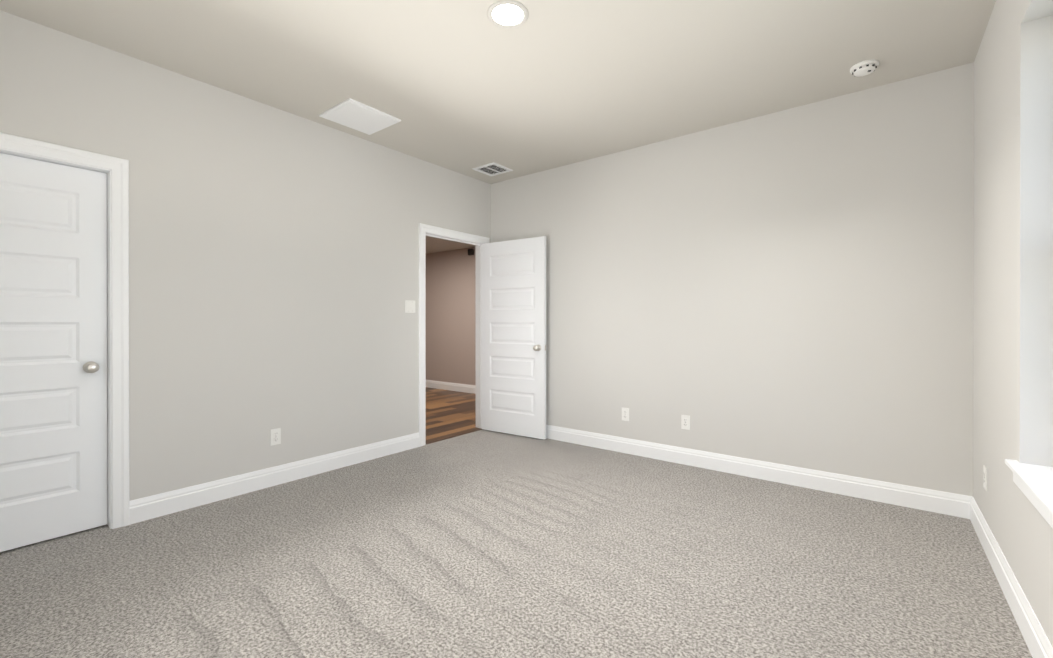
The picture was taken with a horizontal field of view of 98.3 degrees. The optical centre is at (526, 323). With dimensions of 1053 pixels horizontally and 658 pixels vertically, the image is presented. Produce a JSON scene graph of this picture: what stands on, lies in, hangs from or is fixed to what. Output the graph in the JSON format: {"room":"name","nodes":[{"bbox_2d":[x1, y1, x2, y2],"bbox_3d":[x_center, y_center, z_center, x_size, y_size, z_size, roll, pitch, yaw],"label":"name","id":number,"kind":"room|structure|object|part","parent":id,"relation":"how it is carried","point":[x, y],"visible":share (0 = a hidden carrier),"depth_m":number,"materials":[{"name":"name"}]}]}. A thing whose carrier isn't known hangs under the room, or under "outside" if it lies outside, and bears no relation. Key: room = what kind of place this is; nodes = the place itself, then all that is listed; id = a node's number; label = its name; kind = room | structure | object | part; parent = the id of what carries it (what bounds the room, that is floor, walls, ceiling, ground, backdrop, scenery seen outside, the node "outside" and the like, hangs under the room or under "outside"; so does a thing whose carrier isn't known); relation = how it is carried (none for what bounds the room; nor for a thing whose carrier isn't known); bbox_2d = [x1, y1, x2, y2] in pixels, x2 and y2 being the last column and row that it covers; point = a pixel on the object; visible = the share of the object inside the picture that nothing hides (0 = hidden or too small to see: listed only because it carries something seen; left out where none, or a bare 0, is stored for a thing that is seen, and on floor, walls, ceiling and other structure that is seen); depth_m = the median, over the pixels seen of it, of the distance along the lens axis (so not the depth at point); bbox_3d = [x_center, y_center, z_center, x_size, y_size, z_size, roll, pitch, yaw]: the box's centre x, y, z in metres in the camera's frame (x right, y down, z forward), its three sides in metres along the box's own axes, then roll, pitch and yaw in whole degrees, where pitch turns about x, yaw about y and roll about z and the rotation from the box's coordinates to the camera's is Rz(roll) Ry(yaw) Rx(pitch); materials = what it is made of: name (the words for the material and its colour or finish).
{"room":"empty bedroom","nodes":[
{"label":"empty bedroom","id":0,"kind":"room"},
{"bbox_2d":[0,10,490,500],"bbox_3d":[-1.725,-0.249,3.534,0.120,2.840,4.390,0,0,38],"label":"wall","id":1,"kind":"structure","parent":0,"point":[273,267],"depth_m":3.14,"materials":[{"name":"beige paint"}]},
{"bbox_2d":[0,153,107,551],"bbox_3d":[-2.689,0.147,2.327,0.175,2.030,0.812,0,0,38],"label":"closet door","id":2,"kind":"structure","parent":1,"relation":"in","point":[53,350],"depth_m":2.46,"materials":[{"name":"white paint"}]},
{"bbox_3d":[-2.471,0.246,2.606,0.175,0.066,0.104,0,0,38],"label":"knob","id":3,"kind":"part","parent":2,"relation":"part of","materials":[{"name":"silver metal"}]},
{"bbox_2d":[0,132,128,528],"bbox_3d":[-2.678,0.142,2.318,0.131,2.064,0.852,0,0,38],"label":"door frame","id":4,"kind":"structure","parent":1,"relation":"attached to","point":[109,376],"depth_m":2.60,"materials":[{"name":"white wood"}]},
{"bbox_2d":[129,432,419,524],"bbox_3d":[-1.671,1.104,3.497,0.015,0.135,2.119,0,0,38],"label":"baseboard","id":5,"kind":"structure","parent":1,"relation":"attached to","point":[155,506],"depth_m":3.20,"materials":[{"name":"white wood"}]},
{"bbox_2d":[270,428,280,445],"bbox_3d":[-1.822,0.822,3.309,0.008,0.115,0.070,0,0,38],"label":"electrical outlet","id":6,"kind":"object","parent":1,"relation":"attached to","point":[275,436],"visible":1,"depth_m":3.31,"materials":[{"name":"white plastic"}]},
{"bbox_2d":[405,300,414,312],"bbox_3d":[-1.084,-0.161,4.252,0.010,0.115,0.116,0,0,38],"label":"light switch","id":7,"kind":"object","parent":1,"relation":"attached to","point":[409,306],"visible":1,"depth_m":4.24,"materials":[{"name":"white plastic"}]},
{"bbox_2d":[419,223,488,446],"bbox_3d":[-0.773,0.105,4.757,0.157,2.126,0.976,0,0,38],"label":"door frame","id":8,"kind":"structure","parent":1,"relation":"attached to","point":[424,229],"depth_m":4.52,"materials":[{"name":"white wood"}]},
{"bbox_2d":[481,236,545,439],"bbox_3d":[-0.138,0.141,4.805,0.824,2.030,0.175,0,0,38],"label":"entry door","id":9,"kind":"structure","parent":1,"relation":"in","point":[513,280],"depth_m":4.75,"materials":[{"name":"white paint"}]},
{"bbox_3d":[0.145,0.242,4.585,0.107,0.066,0.175,0,0,38],"label":"knob","id":10,"kind":"part","parent":9,"relation":"part of","materials":[{"name":"silver metal"}]},
{"bbox_2d":[426,236,474,253],"bbox_3d":[-2.094,-1.325,6.069,3.580,0.100,3.900,0,0,38],"label":"ceiling","id":11,"kind":"structure","parent":0,"point":[434,245],"depth_m":7.44,"materials":[{"name":"paint"}]},
{"bbox_2d":[0,0,995,183],"bbox_3d":[-0.104,-1.616,2.268,4.230,0.100,4.390,0,0,38],"label":"ceiling","id":12,"kind":"structure","parent":0,"point":[464,87],"depth_m":2.68,"materials":[{"name":"paint"}]},
{"bbox_2d":[319,98,400,134],"bbox_3d":[-1.261,-1.561,3.461,0.420,0.016,0.430,0,0,38],"label":"attic access hatch","id":13,"kind":"object","parent":12,"relation":"attached to","point":[357,115],"visible":1,"depth_m":3.43,"materials":[{"name":"white paint"}]},
{"bbox_2d":[472,162,512,175],"bbox_3d":[-0.345,-1.569,4.636,0.300,0.006,0.290,0,0,38],"label":"ceiling vent","id":14,"kind":"object","parent":12,"relation":"in","point":[492,169],"visible":1,"depth_m":4.63,"materials":[{"name":"white metal"}]},
{"bbox_2d":[487,0,528,27],"bbox_3d":[-0.095,-1.562,2.305,0.210,0.008,0.210,0,0,38],"label":"recessed light","id":15,"kind":"object","parent":12,"relation":"in","point":[507,13],"visible":1,"depth_m":2.29,"materials":[{"name":"white plastic"}]},
{"bbox_2d":[850,59,878,76],"bbox_3d":[2.056,-1.546,2.772,0.144,0.043,0.144,0,0,38],"label":"smoke detector","id":16,"kind":"object","parent":12,"relation":"attached to","point":[863,68],"visible":1,"depth_m":2.74,"materials":[{"name":"white plastic"}]},
{"bbox_2d":[0,429,1031,657],"bbox_3d":[-0.104,1.224,2.275,4.230,0.100,4.390,0,0,38],"label":"floor carpet","id":17,"kind":"object","parent":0,"point":[482,543],"visible":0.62,"depth_m":2.15,"materials":[{"name":"grey carpet"}]},
{"bbox_2d":[426,427,481,443],"bbox_3d":[-0.774,1.167,4.760,0.119,0.006,0.816,0,0,38],"label":"threshold","id":18,"kind":"object","parent":17,"relation":"on","point":[440,438],"visible":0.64,"depth_m":4.74,"materials":[{"name":"brown wood"}]},
{"bbox_2d":[491,62,973,495],"bbox_3d":[1.176,-0.250,3.981,3.910,2.840,0.120,0,0,38],"label":"wall","id":19,"kind":"structure","parent":0,"point":[794,286],"depth_m":3.35,"materials":[{"name":"beige paint"}]},
{"bbox_2d":[622,408,628,420],"bbox_3d":[0.894,0.820,4.122,0.070,0.115,0.008,0,0,38],"label":"electrical outlet","id":20,"kind":"object","parent":19,"relation":"attached to","point":[625,414],"visible":1,"depth_m":4.12,"materials":[{"name":"white plastic"}]},
{"bbox_2d":[681,415,689,429],"bbox_3d":[1.323,0.820,3.788,0.070,0.115,0.008,0,0,38],"label":"electrical outlet","id":21,"kind":"object","parent":19,"relation":"attached to","point":[685,421],"visible":1,"depth_m":3.79,"materials":[{"name":"white plastic"}]},
{"bbox_2d":[546,425,972,518],"bbox_3d":[1.135,1.103,3.930,3.910,0.135,0.015,0,0,38],"label":"baseboard","id":22,"kind":"structure","parent":19,"relation":"attached to","point":[945,503],"depth_m":3.33,"materials":[{"name":"white wood"}]},
{"bbox_2d":[973,0,1052,646],"bbox_3d":[1.485,-0.243,1.033,0.200,2.840,4.390,0,0,38],"label":"wall","id":23,"kind":"structure","parent":0,"point":[1013,269],"depth_m":1.88,"materials":[{"name":"beige paint"}]},
{"bbox_2d":[983,465,986,490],"bbox_3d":[2.421,0.814,2.405,0.008,0.115,0.070,0,0,38],"label":"electrical outlet","id":24,"kind":"object","parent":23,"relation":"attached to","point":[985,477],"visible":1,"depth_m":2.40,"materials":[{"name":"white plastic"}]},
{"bbox_2d":[970,497,1052,657],"bbox_3d":[1.401,1.109,1.103,0.015,0.135,4.150,0,0,38],"label":"baseboard","id":25,"kind":"structure","parent":23,"relation":"attached to","point":[1037,641],"depth_m":1.86,"materials":[{"name":"white wood"}]},
{"bbox_2d":[1005,459,1052,516],"bbox_3d":[1.446,0.567,1.066,0.170,0.020,1.920,0,0,38],"label":"window sill","id":26,"kind":"structure","parent":23,"relation":"attached to","point":[1036,481],"depth_m":1.63,"materials":[{"name":"white"}]},
{"bbox_2d":[1013,473,1052,527],"bbox_3d":[1.401,0.609,1.101,0.014,0.065,1.890,0,0,38],"label":"trim","id":27,"kind":"structure","parent":23,"relation":"attached to","point":[1039,507],"depth_m":1.59,"materials":[{"name":"white wood"}]},
{"label":"outside","id":28,"kind":"structure","parent":0,"visible":0},
{"bbox_2d":[426,387,475,439],"bbox_3d":[-2.094,1.215,6.075,3.580,0.100,3.900,0,0,38],"label":"floor","id":29,"kind":"structure","parent":28,"point":[449,412],"depth_m":5.98,"materials":[{"name":"brown wood"}]},
{"bbox_2d":[426,247,475,384],"bbox_3d":[-0.906,-0.259,7.694,3.700,2.840,0.120,0,0,38],"label":"wall","id":30,"kind":"structure","parent":28,"point":[450,316],"depth_m":7.93,"materials":[{"name":"beige paint"}]},
{"bbox_2d":[426,380,475,393],"bbox_3d":[-0.900,1.094,7.607,3.580,0.135,0.015,0,0,38],"label":"baseboard","id":31,"kind":"structure","parent":30,"relation":"attached to","point":[458,387],"depth_m":7.91,"materials":[{"name":"white wood"}]},
{"bbox_2d":[468,249,473,254],"bbox_3d":[-0.929,-1.198,7.606,0.110,0.100,0.045,0,0,38],"label":"detector","id":32,"kind":"object","parent":30,"relation":"attached to","point":[470,251],"visible":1,"depth_m":7.58,"materials":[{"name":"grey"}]}
]}

